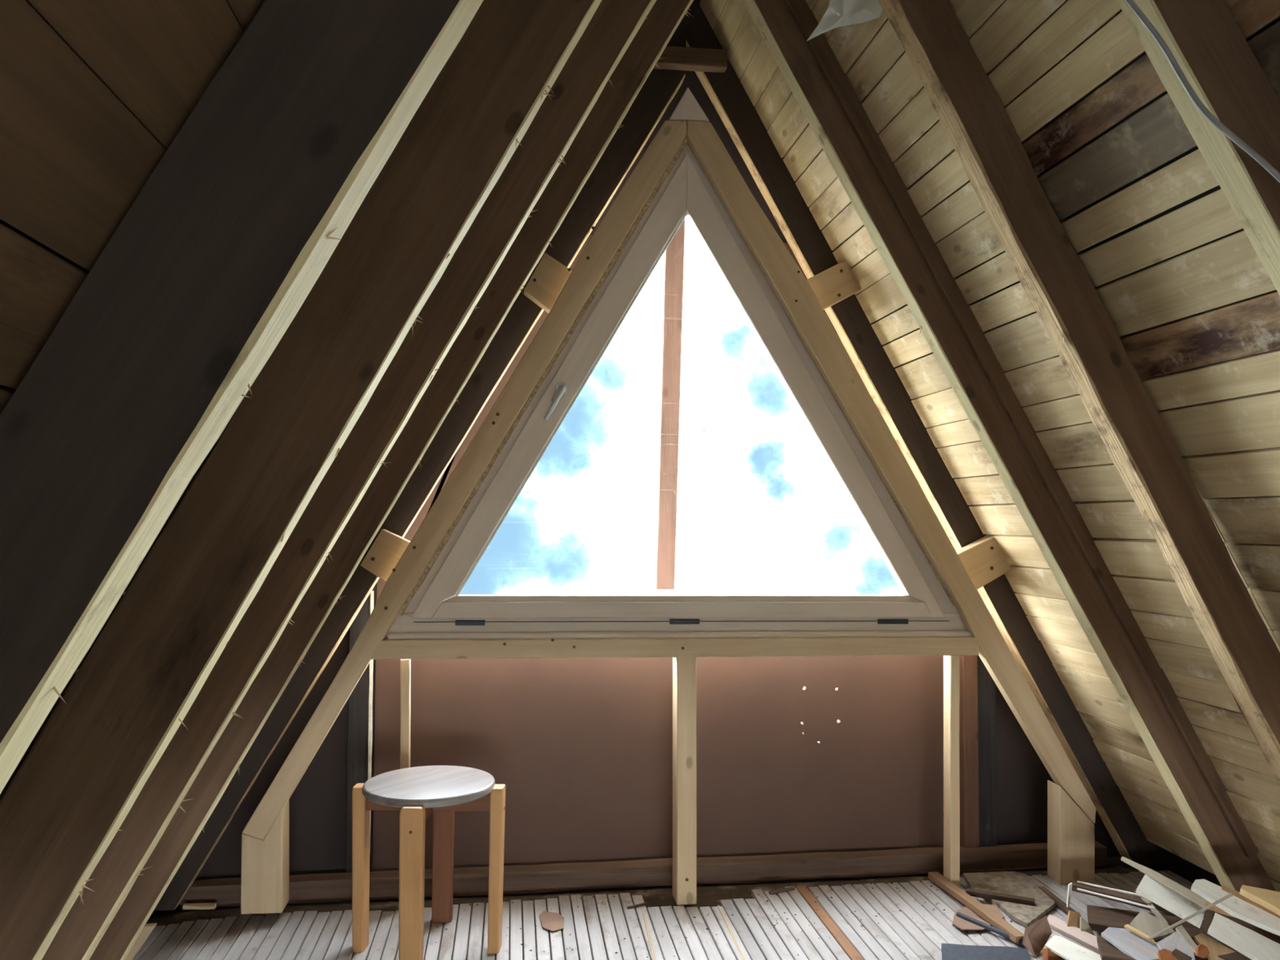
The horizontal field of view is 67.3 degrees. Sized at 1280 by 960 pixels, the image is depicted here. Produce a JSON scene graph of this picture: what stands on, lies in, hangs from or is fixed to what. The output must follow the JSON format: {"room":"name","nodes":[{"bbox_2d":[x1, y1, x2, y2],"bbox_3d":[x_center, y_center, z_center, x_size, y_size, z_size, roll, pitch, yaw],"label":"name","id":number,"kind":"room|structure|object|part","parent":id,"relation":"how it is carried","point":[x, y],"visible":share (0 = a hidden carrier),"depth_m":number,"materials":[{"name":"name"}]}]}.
{"room":"attic","nodes":[
{"label":"attic","id":0,"kind":"room"},
{"bbox_2d":[0,0,1279,892],"bbox_3d":[0.452,-0.333,0.689,3.447,3.190,6.020,1,-2,-8],"label":"ceiling","id":1,"kind":"structure","parent":0,"point":[94,94],"depth_m":1.98,"materials":[{"name":"brown wood"}]},
{"bbox_2d":[807,0,882,40],"bbox_3d":[0.473,-1.070,2.215,0.231,0.180,0.033,1,-3,-28],"label":"cobweb","id":2,"kind":"object","parent":1,"relation":"hanging from","point":[839,13],"visible":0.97,"depth_m":2.23,"materials":[{"name":"white fabric"}]},
{"bbox_2d":[685,0,1165,864],"bbox_3d":[0.966,-0.183,3.245,1.670,2.960,0.063,1,-2,-8],"label":"rafter","id":3,"kind":"object","parent":1,"relation":"attached to","point":[726,91],"visible":0.73,"depth_m":3.21,"materials":[{"name":"brown wood"}]},
{"bbox_2d":[806,260,861,310],"bbox_3d":[0.628,-0.633,3.154,0.216,0.182,0.064,1,-2,-8],"label":"block","id":4,"kind":"object","parent":3,"relation":"attached to","point":[837,282],"visible":0.71,"depth_m":3.12,"materials":[{"name":"brown wood"}]},
{"bbox_2d":[955,536,1012,589],"bbox_3d":[1.130,0.271,3.183,0.231,0.187,0.064,1,-2,-8],"label":"block","id":5,"kind":"object","parent":3,"relation":"attached to","point":[983,559],"visible":0.68,"depth_m":3.15,"materials":[{"name":"brown wood"}]},
{"bbox_2d":[195,0,1120,879],"bbox_3d":[0.117,-0.188,3.230,3.427,3.062,0.137,1,-2,-8],"label":"wall","id":6,"kind":"structure","parent":0,"point":[795,754],"depth_m":3.18,"materials":[{"name":"wood"}]},
{"bbox_3d":[-0.890,0.793,3.045,0.066,1.018,0.030,1,-2,-8],"label":"tarred post","id":7,"kind":"part","parent":6,"relation":"part of","materials":[{"name":"wood"}]},
{"bbox_2d":[179,840,1106,909],"bbox_3d":[0.101,1.272,3.114,3.000,0.071,0.071,1,-2,-8],"label":"sill","id":8,"kind":"structure","parent":6,"relation":"attached to","point":[560,877],"depth_m":3.09,"materials":[{"name":"brown wood"}]},
{"bbox_3d":[1.190,0.837,3.319,0.069,0.969,0.030,1,-2,-8],"label":"tarred post","id":9,"kind":"part","parent":6,"relation":"part of","materials":[{"name":"black wood"}]},
{"bbox_2d":[133,856,1204,959],"bbox_3d":[0.531,1.211,0.476,4.000,0.064,5.700,1,-2,-8],"label":"floor","id":10,"kind":"structure","parent":0,"point":[596,928],"depth_m":2.74,"materials":[{"name":"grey wood"}]},
{"bbox_2d":[124,923,156,959],"bbox_3d":[-1.318,1.213,2.512,0.098,0.097,0.020,1,-2,-8],"label":"board","id":11,"kind":"object","parent":10,"relation":"on","point":[148,928],"visible":0.59,"depth_m":2.50,"materials":[{"name":"brown wood"}]},
{"bbox_2d":[182,902,216,910],"bbox_3d":[-1.306,1.265,2.851,0.090,0.014,0.021,0,-2,-3],"label":"stick","id":12,"kind":"object","parent":10,"relation":"on","point":[194,906],"visible":1,"depth_m":2.84,"materials":[{"name":"brown wood"}]},
{"bbox_2d":[0,0,483,793],"bbox_3d":[-0.400,-0.306,0.860,1.671,2.999,0.065,1,-2,-8],"label":"rafter","id":13,"kind":"object","parent":10,"relation":"on","point":[223,245],"visible":1,"depth_m":0.83,"materials":[{"name":"brown wood"}]},
{"bbox_2d":[240,800,288,914],"bbox_3d":[-1.087,1.092,2.793,0.115,0.298,0.092,1,-2,-8],"label":"post","id":14,"kind":"object","parent":10,"relation":"on","point":[264,871],"visible":0.82,"depth_m":2.75,"materials":[{"name":"brown wood"}]},
{"bbox_2d":[241,120,686,839],"bbox_3d":[-0.498,-0.046,2.890,1.285,2.165,0.046,1,-2,-8],"label":"wooden beam","id":15,"kind":"structure","parent":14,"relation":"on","point":[614,227],"depth_m":2.87,"materials":[{"name":"brown wood"}]},
{"bbox_2d":[668,87,709,121],"bbox_3d":[0.152,-1.177,3.031,0.129,0.108,0.040,1,-2,-8],"label":"board","id":16,"kind":"object","parent":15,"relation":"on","point":[687,108],"visible":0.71,"depth_m":3.01,"materials":[{"name":"brown wood"}]},
{"bbox_2d":[0,0,601,959],"bbox_3d":[-0.464,-0.300,1.407,1.656,3.035,0.058,1,-2,-8],"label":"rafter","id":17,"kind":"object","parent":10,"relation":"on","point":[95,753],"visible":0.94,"depth_m":1.36,"materials":[{"name":"brown wood"}]},
{"bbox_2d":[41,0,656,959],"bbox_3d":[-0.530,-0.265,1.839,1.674,2.997,0.055,1,-2,-8],"label":"rafter","id":18,"kind":"object","parent":10,"relation":"on","point":[614,25],"visible":0.66,"depth_m":1.81,"materials":[{"name":"brown wood"}]},
{"bbox_2d":[88,0,693,959],"bbox_3d":[-0.614,-0.240,2.429,1.687,2.995,0.062,1,-2,-8],"label":"rafter","id":19,"kind":"object","parent":10,"relation":"on","point":[652,37],"visible":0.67,"depth_m":2.39,"materials":[{"name":"brown wood"}]},
{"bbox_2d":[400,659,410,768],"bbox_3d":[-0.703,0.907,2.879,0.029,0.738,0.031,0,-2,-8],"label":"post","id":20,"kind":"object","parent":10,"relation":"on","point":[405,675],"visible":0.46,"depth_m":2.87,"materials":[{"name":"brown wood"}]},
{"bbox_2d":[153,13,686,911],"bbox_3d":[-0.691,-0.165,3.025,1.690,2.892,0.064,1,-2,-8],"label":"rafter","id":21,"kind":"object","parent":10,"relation":"on","point":[660,86],"visible":0.48,"depth_m":3.01,"materials":[{"name":"brown wood"}]},
{"bbox_2d":[360,528,410,582],"bbox_3d":[-0.764,0.234,2.934,0.164,0.169,0.064,1,-2,-8],"label":"block","id":22,"kind":"object","parent":21,"relation":"attached to","point":[387,549],"visible":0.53,"depth_m":2.90,"materials":[{"name":"brown wood"}]},
{"bbox_2d":[524,253,572,313],"bbox_3d":[-0.278,-0.611,3.033,0.176,0.197,0.064,1,-2,-8],"label":"block","id":23,"kind":"object","parent":21,"relation":"attached to","point":[550,276],"visible":0.83,"depth_m":3.00,"materials":[{"name":"brown wood"}]},
{"bbox_2d":[653,45,727,72],"bbox_3d":[0.157,-1.371,3.130,0.250,0.060,0.045,0,-2,-8],"label":"beam","id":24,"kind":"structure","parent":21,"relation":"attached to","point":[675,58],"depth_m":3.11,"materials":[{"name":"brown wood"}]},
{"bbox_2d":[351,765,505,959],"bbox_3d":[-0.573,1.043,2.606,0.352,0.446,0.352,-2,-3,40],"label":"stool","id":25,"kind":"object","parent":10,"relation":"on","point":[416,792],"visible":1,"depth_m":2.58,"materials":[{"name":"brown wood"}]},
{"bbox_3d":[-0.758,1.048,2.607,0.037,0.434,0.060,0,-2,1],"label":"leg","id":26,"kind":"part","parent":25,"relation":"part of","materials":[{"name":"brown wood"}]},
{"bbox_3d":[-0.575,1.041,2.421,0.060,0.434,0.037,0,-2,1],"label":"leg","id":27,"kind":"part","parent":25,"relation":"part of","materials":[{"name":"brown wood"}]},
{"bbox_3d":[-0.572,0.831,2.614,0.352,0.022,0.352,-2,-3,37],"label":"seat","id":28,"kind":"part","parent":25,"relation":"part of","materials":[{"name":"white wood"}]},
{"bbox_3d":[-0.572,0.869,2.613,0.336,0.054,0.026,0,-2,1],"label":"cross rail","id":29,"kind":"part","parent":25,"relation":"part of","materials":[{"name":"red wood"}]},
{"bbox_3d":[-0.572,0.869,2.613,0.026,0.054,0.336,0,-2,1],"label":"cross rail","id":30,"kind":"part","parent":25,"relation":"part of","materials":[{"name":"red wood"}]},
{"bbox_3d":[-0.571,1.056,2.790,0.060,0.434,0.037,0,-2,1],"label":"leg","id":31,"kind":"part","parent":25,"relation":"part of","materials":[{"name":"red wood"}]},
{"bbox_3d":[-0.388,1.049,2.603,0.037,0.434,0.060,0,-2,1],"label":"leg","id":32,"kind":"part","parent":25,"relation":"part of","materials":[{"name":"brown wood"}]},
{"bbox_2d":[539,911,564,931],"bbox_3d":[-0.253,1.269,2.764,0.071,0.005,0.142,1,-2,-8],"label":"paper scrap","id":33,"kind":"object","parent":10,"relation":"on","point":[553,922],"visible":1,"depth_m":2.77,"materials":[{"name":"beige paper"}]},
{"bbox_2d":[626,902,647,909],"bbox_3d":[-0.008,1.275,2.880,0.067,0.006,0.009,2,-3,-32],"label":"stick","id":34,"kind":"object","parent":10,"relation":"on","point":[645,903],"visible":1,"depth_m":2.88,"materials":[{"name":"brown wood"}]},
{"bbox_2d":[672,654,696,905],"bbox_3d":[0.137,0.908,2.957,0.062,0.748,0.087,0,-2,-8],"label":"post","id":35,"kind":"object","parent":10,"relation":"on","point":[684,666],"visible":0.98,"depth_m":2.92,"materials":[{"name":"brown wood"}]},
{"bbox_2d":[370,636,978,659],"bbox_3d":[0.143,0.512,2.953,1.880,0.059,0.046,1,-2,-8],"label":"header beam","id":36,"kind":"structure","parent":35,"relation":"on","point":[473,648],"depth_m":2.92,"materials":[{"name":"brown wood"}]},
{"bbox_2d":[383,137,972,639],"bbox_3d":[0.160,-0.321,3.007,1.912,1.642,0.122,1,-2,-8],"label":"window","id":37,"kind":"structure","parent":36,"relation":"on","point":[434,608],"depth_m":3.00,"materials":[{"name":"brown wood"}]},
{"bbox_2d":[455,620,484,625],"bbox_3d":[-0.511,0.429,2.894,0.088,0.015,0.016,1,-2,-8],"label":"vent","id":38,"kind":"object","parent":37,"relation":"attached to","point":[457,622],"depth_m":2.89,"materials":[{"name":"plastic"}]},
{"bbox_3d":[-0.252,-0.234,2.905,0.076,0.112,0.038,2,-3,-36],"label":"handle lever","id":39,"kind":"part","parent":37,"relation":"part of","materials":[{"name":"metal"}]},
{"bbox_3d":[-0.240,-0.280,2.941,0.042,0.042,0.012,46,-7,-4],"label":"handle","id":40,"kind":"part","parent":37,"relation":"part of","materials":[{"name":"metal"}]},
{"bbox_3d":[0.153,0.453,3.006,1.912,0.093,0.050,1,-2,-8],"label":"frame","id":41,"kind":"part","parent":37,"relation":"part of","materials":[{"name":"brown wood"}]},
{"bbox_3d":[0.153,0.403,2.996,1.570,0.061,0.050,1,-2,-8],"label":"sash","id":42,"kind":"part","parent":37,"relation":"part of","materials":[{"name":"brown wood"}]},
{"bbox_3d":[0.153,0.370,3.003,1.509,0.030,0.036,1,-2,-8],"label":"rail","id":43,"kind":"part","parent":37,"relation":"part of","materials":[{"name":"brown wood"}]},
{"bbox_2d":[669,618,699,624],"bbox_3d":[0.137,0.439,2.980,0.093,0.015,0.016,1,-2,-8],"label":"vent","id":44,"kind":"object","parent":37,"relation":"attached to","point":[672,621],"depth_m":2.97,"materials":[{"name":"plastic"}]},
{"bbox_2d":[877,618,908,623],"bbox_3d":[0.806,0.452,3.068,0.098,0.015,0.016,1,-2,-8],"label":"vent","id":45,"kind":"object","parent":37,"relation":"attached to","point":[879,620],"depth_m":3.06,"materials":[{"name":"plastic"}]},
{"bbox_2d":[435,879,1012,957],"bbox_3d":[0.291,1.272,2.765,1.897,0.004,0.495,1,-2,-8],"label":"crumbs","id":46,"kind":"object","parent":10,"relation":"on","point":[964,879],"visible":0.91,"depth_m":2.83,"materials":[{"name":"brown wood"}]},
{"bbox_2d":[768,886,795,894],"bbox_3d":[0.443,1.282,3.001,0.090,0.008,0.011,1,-3,-25],"label":"stick","id":47,"kind":"object","parent":10,"relation":"on","point":[792,888],"visible":1,"depth_m":3.00,"materials":[{"name":"brown wood"}]},
{"bbox_2d":[943,655,959,888],"bbox_3d":[0.997,0.924,3.076,0.033,0.734,0.056,1,-2,-8],"label":"post","id":48,"kind":"object","parent":10,"relation":"on","point":[951,663],"visible":0.94,"depth_m":3.06,"materials":[{"name":"brown wood"}]},
{"bbox_2d":[928,871,1023,943],"bbox_3d":[0.992,1.263,2.859,0.036,0.020,0.491,1,-3,-11],"label":"stick","id":49,"kind":"object","parent":10,"relation":"on","point":[939,879],"visible":0.98,"depth_m":2.83,"materials":[{"name":"brown wood"}]},
{"bbox_2d":[952,903,1004,930],"bbox_3d":[0.974,1.271,2.796,0.234,0.011,0.120,2,-3,-43],"label":"cardboard piece","id":50,"kind":"object","parent":10,"relation":"on","point":[959,922],"visible":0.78,"depth_m":2.79,"materials":[{"name":"brown paper"}]},
{"bbox_2d":[955,911,1022,944],"bbox_3d":[0.984,1.261,2.709,0.013,0.012,0.224,2,-4,-31],"label":"stick","id":51,"kind":"object","parent":50,"relation":"on","point":[997,931],"visible":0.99,"depth_m":2.72,"materials":[{"name":"wood"}]},
{"bbox_2d":[941,942,1031,959],"bbox_3d":[0.911,1.258,2.538,0.252,0.017,0.108,0,-2,4],"label":"felt","id":52,"kind":"object","parent":10,"relation":"on","point":[948,951],"visible":1,"depth_m":2.55,"materials":[{"name":"fabric"}]},
{"bbox_2d":[962,871,1055,927],"bbox_3d":[1.159,1.276,2.938,0.225,0.012,0.397,1,-2,-8],"label":"board","id":53,"kind":"object","parent":10,"relation":"on","point":[1009,882],"visible":0.87,"depth_m":2.97,"materials":[{"name":"beige wood"}]},
{"bbox_2d":[965,888,1035,906],"bbox_3d":[1.089,1.262,2.909,0.194,0.017,0.024,-1,-3,25],"label":"stick","id":54,"kind":"object","parent":53,"relation":"on","point":[972,892],"visible":0.97,"depth_m":2.90,"materials":[{"name":"brown wood"}]},
{"bbox_2d":[1038,886,1080,916],"bbox_3d":[1.257,1.268,2.885,0.021,0.023,0.234,0,-2,-1],"label":"stick","id":55,"kind":"object","parent":53,"relation":"on","point":[1059,902],"visible":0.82,"depth_m":2.88,"materials":[{"name":"wood"}]},
{"bbox_2d":[1066,882,1071,906],"bbox_3d":[1.262,1.220,2.825,0.028,0.066,0.010,2,-3,-43],"label":"white splint","id":56,"kind":"object","parent":55,"relation":"on","point":[1069,886],"visible":1,"depth_m":2.82,"materials":[{"name":"white wood"}]},
{"bbox_2d":[742,0,1275,892],"bbox_3d":[1.032,-0.185,2.655,1.647,2.916,0.060,1,-2,-8],"label":"rafter","id":57,"kind":"object","parent":10,"relation":"on","point":[777,27],"visible":0.81,"depth_m":2.62,"materials":[{"name":"brown wood"}]},
{"bbox_2d":[784,0,1259,857],"bbox_3d":[1.053,-0.137,2.616,1.355,2.348,0.021,1,-2,-8],"label":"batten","id":58,"kind":"object","parent":57,"relation":"attached to","point":[803,16],"visible":0.92,"depth_m":2.60,"materials":[{"name":"brown wood"}]},
{"bbox_2d":[1022,915,1052,957],"bbox_3d":[1.072,1.228,2.596,0.080,0.084,0.047,2,-3,-34],"label":"wood scrap","id":59,"kind":"object","parent":10,"relation":"on","point":[1036,935],"visible":1,"depth_m":2.60,"materials":[{"name":"brown wood"}]},
{"bbox_2d":[1042,947,1065,959],"bbox_3d":[1.104,1.262,2.524,0.088,0.068,0.054,0,-2,-6],"label":"block","id":60,"kind":"object","parent":10,"relation":"on","point":[1047,954],"visible":0.78,"depth_m":2.52,"materials":[{"name":"orange wood"}]},
{"bbox_2d":[1047,780,1094,885],"bbox_3d":[1.394,1.141,3.112,0.122,0.320,0.077,1,-2,-8],"label":"post","id":61,"kind":"object","parent":10,"relation":"on","point":[1070,832],"visible":0.9,"depth_m":3.08,"materials":[{"name":"brown wood"}]},
{"bbox_2d":[684,120,1096,823],"bbox_3d":[0.804,-0.009,3.061,1.336,2.216,0.046,1,-2,-8],"label":"wooden beam","id":62,"kind":"structure","parent":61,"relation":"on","point":[790,286],"depth_m":3.04,"materials":[{"name":"brown wood"}]},
{"bbox_2d":[1044,935,1101,959],"bbox_3d":[1.137,1.233,2.497,0.092,0.028,0.160,2,-3,-41],"label":"block","id":63,"kind":"object","parent":10,"relation":"on","point":[1067,949],"visible":0.94,"depth_m":2.52,"materials":[{"name":"white wood"}]},
{"bbox_2d":[877,0,1279,786],"bbox_3d":[1.077,-0.232,2.119,1.593,2.969,0.071,1,-2,-8],"label":"rafter","id":64,"kind":"object","parent":10,"relation":"on","point":[972,115],"visible":1,"depth_m":2.08,"materials":[{"name":"brown wood"}]},
{"bbox_2d":[1071,880,1222,946],"bbox_3d":[1.517,1.214,2.673,0.584,0.082,0.193,-1,-3,23],"label":"board","id":65,"kind":"object","parent":10,"relation":"on","point":[1100,918],"depth_m":2.72,"materials":[{"name":"brown wood"}]},
{"bbox_3d":[1.376,1.187,2.783,0.213,0.016,0.008,-2,-3,45],"label":"edge strip","id":66,"kind":"part","parent":65,"relation":"part of","materials":[{"name":"white wood"}]},
{"bbox_3d":[1.360,1.200,2.774,0.030,0.028,0.228,2,-3,-40],"label":"channel strip","id":67,"kind":"part","parent":65,"relation":"part of","materials":[{"name":"white wood"}]},
{"bbox_3d":[1.345,1.185,2.721,0.007,0.015,0.216,2,-3,-40],"label":"edge strip","id":68,"kind":"part","parent":65,"relation":"part of","materials":[{"name":"white wood"}]},
{"bbox_2d":[1133,885,1214,917],"bbox_3d":[1.667,1.224,2.735,0.464,0.022,0.121,-3,-3,30],"label":"board","id":69,"kind":"object","parent":65,"relation":"on","point":[1157,907],"visible":0.06,"depth_m":2.77,"materials":[{"name":"brown wood"}]},
{"bbox_2d":[1116,0,1279,295],"bbox_3d":[1.202,-0.214,1.531,1.695,2.884,0.063,1,-2,-8],"label":"rafter","id":70,"kind":"object","parent":10,"relation":"on","point":[1204,37],"visible":0.97,"depth_m":1.48,"materials":[{"name":"brown wood"}]},
{"bbox_2d":[1124,0,1279,182],"bbox_3d":[0.846,-0.586,1.436,0.282,0.319,0.017,0,-2,-3],"label":"cable","id":71,"kind":"object","parent":70,"relation":"attached to","point":[1206,113],"visible":1,"depth_m":1.43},
{"label":"board","id":72,"kind":"object","parent":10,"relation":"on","visible":0},
{"bbox_2d":[1047,914,1208,959],"bbox_3d":[1.377,1.214,2.488,0.623,0.092,0.217,-1,-3,20],"label":"board","id":73,"kind":"object","parent":72,"relation":"on","point":[1107,950],"depth_m":2.54,"materials":[{"name":"grey wood"}]},
{"bbox_3d":[1.214,1.235,2.562,0.053,0.057,0.278,2,-3,-40],"label":"pink strip","id":74,"kind":"part","parent":73,"relation":"part of","materials":[{"name":"wood"}]},
{"bbox_2d":[1066,911,1079,928],"bbox_3d":[1.186,1.213,2.637,0.054,0.053,0.035,0,-2,-6],"label":"tan offcut","id":75,"kind":"object","parent":73,"relation":"on","point":[1073,917],"visible":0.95,"depth_m":2.64,"materials":[{"name":"brown wood"}]},
{"bbox_2d":[1080,916,1094,935],"bbox_3d":[1.214,1.215,2.619,0.039,0.044,0.026,0,-2,-2],"label":"grey offcut","id":76,"kind":"object","parent":73,"relation":"on","point":[1084,926],"visible":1,"depth_m":2.62,"materials":[{"name":"grey wood"}]},
{"bbox_2d":[1101,927,1159,959],"bbox_3d":[1.290,1.206,2.481,0.112,0.035,0.180,1,-2,-18],"label":"board","id":77,"kind":"object","parent":73,"relation":"on","point":[1126,941],"visible":0.86,"depth_m":2.49,"materials":[{"name":"grey wood"}]},
{"bbox_2d":[1124,924,1155,944],"bbox_3d":[1.311,1.189,2.517,0.014,0.021,0.082,2,-3,-33],"label":"wood offcut","id":78,"kind":"object","parent":77,"relation":"on","point":[1129,927],"visible":0.87,"depth_m":2.52,"materials":[{"name":"beige wood"}]},
{"bbox_2d":[1129,896,1174,941],"bbox_3d":[1.381,1.195,2.622,0.172,0.044,0.159,1,-3,-23],"label":"beige offcut","id":79,"kind":"object","parent":73,"relation":"on","point":[1145,922],"depth_m":2.58,"materials":[{"name":"beige wood"}]},
{"bbox_3d":[1.423,1.190,2.659,0.014,0.030,0.129,0,-2,2],"label":"grey strip","id":80,"kind":"part","parent":79,"relation":"part of","materials":[{"name":"grey wood"}]},
{"bbox_2d":[1157,948,1178,959],"bbox_3d":[1.297,1.179,2.365,0.049,0.027,0.068,0,-2,10],"label":"chip","id":81,"kind":"object","parent":73,"relation":"on","point":[1163,954],"visible":1,"depth_m":2.37,"materials":[{"name":"orange wood"}]},
{"bbox_2d":[1156,931,1195,959],"bbox_3d":[1.366,1.193,2.455,0.081,0.031,0.161,0,-2,13],"label":"board","id":82,"kind":"object","parent":73,"relation":"on","point":[1174,941],"visible":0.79,"depth_m":2.45,"materials":[{"name":"grey wood"}]},
{"bbox_3d":[1.408,1.181,2.474,0.021,0.026,0.113,0,-2,6],"label":"grey strip","id":83,"kind":"part","parent":73,"relation":"part of","materials":[{"name":"grey wood"}]},
{"bbox_2d":[1195,943,1209,958],"bbox_3d":[1.375,1.154,2.353,0.033,0.031,0.026,1,-2,-8],"label":"chip","id":84,"kind":"object","parent":73,"relation":"on","point":[1202,951],"visible":1,"depth_m":2.35,"materials":[{"name":"orange wood"}]},
{"bbox_2d":[1194,933,1235,959],"bbox_3d":[1.478,1.197,2.440,0.096,0.036,0.136,0,-2,7],"label":"board","id":85,"kind":"object","parent":73,"relation":"on","point":[1215,948],"visible":0.81,"depth_m":2.45,"materials":[{"name":"brown wood"}]},
{"bbox_2d":[1135,874,1204,928],"bbox_3d":[1.426,1.126,2.578,0.088,0.078,0.167,2,-3,-42],"label":"board","id":86,"kind":"object","parent":85,"relation":"on","point":[1149,888],"visible":0.89,"depth_m":2.57,"materials":[{"name":"white wood"}]},
{"bbox_2d":[1120,856,1206,907],"bbox_3d":[1.433,1.093,2.620,0.042,0.040,0.282,1,-2,-18],"label":"thin lath","id":87,"kind":"object","parent":86,"relation":"on","point":[1185,892],"visible":0.9,"depth_m":2.60,"materials":[{"name":"beige wood"}]},
{"bbox_2d":[1193,942,1251,959],"bbox_3d":[1.555,1.197,2.369,0.101,0.047,0.317,2,-3,-41],"label":"board","id":88,"kind":"object","parent":73,"relation":"on","point":[1236,955],"visible":0.3,"depth_m":2.41,"materials":[{"name":"brown wood"}]},
{"bbox_2d":[1207,912,1279,959],"bbox_3d":[1.468,1.117,2.280,0.117,0.089,0.216,3,-3,-44],"label":"board","id":89,"kind":"object","parent":88,"relation":"on","point":[1251,944],"visible":1,"depth_m":2.31,"materials":[{"name":"white wood"}]},
{"bbox_2d":[1200,909,1214,933],"bbox_3d":[1.403,1.090,2.377,0.019,0.031,0.085,-2,-3,40],"label":"chip","id":90,"kind":"object","parent":89,"relation":"on","point":[1209,914],"visible":0.96,"depth_m":2.37,"materials":[{"name":"brown wood"}]},
{"bbox_2d":[1204,900,1236,918],"bbox_3d":[1.563,1.068,2.343,0.111,0.032,0.300,2,-3,-36],"label":"board","id":91,"kind":"object","parent":89,"relation":"on","point":[1215,908],"visible":0.12,"depth_m":2.41,"materials":[{"name":"brown wood"}]},
{"bbox_2d":[1191,879,1279,935],"bbox_3d":[1.459,1.036,2.315,0.082,0.073,0.236,2,-3,-42],"label":"board","id":92,"kind":"object","parent":91,"relation":"on","point":[1234,906],"visible":0.94,"depth_m":2.31,"materials":[{"name":"white wood"}]},
{"bbox_2d":[1147,892,1233,940],"bbox_3d":[1.338,1.064,2.340,0.186,0.161,0.006,-2,-3,39],"label":"stick","id":93,"kind":"object","parent":92,"relation":"on","point":[1231,894],"visible":1,"depth_m":2.33,"materials":[{"name":"grey wood"}]},
{"bbox_2d":[1239,884,1279,915],"bbox_3d":[1.516,1.015,2.312,0.126,0.055,0.109,-1,-3,34],"label":"board","id":94,"kind":"object","parent":92,"relation":"on","point":[1269,900],"visible":1,"depth_m":2.31,"materials":[{"name":"beige wood"}]},
{"bbox_2d":[1221,885,1279,918],"bbox_3d":[1.498,1.037,2.322,0.166,0.058,0.067,-1,-3,35],"label":"plank offcut","id":95,"kind":"object","parent":91,"relation":"on","point":[1234,892],"visible":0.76,"depth_m":2.34,"materials":[{"name":"brown wood"}]},
{"bbox_2d":[1210,912,1279,943],"bbox_3d":[1.593,1.135,2.391,0.101,0.042,0.322,2,-3,-30],"label":"board","id":96,"kind":"object","parent":88,"relation":"on","point":[1276,938],"visible":0.23,"depth_m":2.42,"materials":[{"name":"brown wood"}]},
{"bbox_2d":[1172,948,1191,959],"bbox_3d":[1.327,1.171,2.359,0.032,0.021,0.040,2,-3,-37],"label":"chip","id":97,"kind":"object","parent":72,"relation":"on","point":[1180,955],"visible":1,"depth_m":2.36,"materials":[{"name":"brown wood"}]},
{"label":"outside","id":98,"kind":"structure","parent":0,"visible":0},
{"bbox_2d":[653,217,685,590],"bbox_3d":[0.116,-0.508,3.549,0.070,1.816,0.061,2,-3,-7],"label":"post","id":99,"kind":"object","parent":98,"point":[673,255],"visible":0.69,"depth_m":3.51,"materials":[{"name":"brown wood"}]}
]}

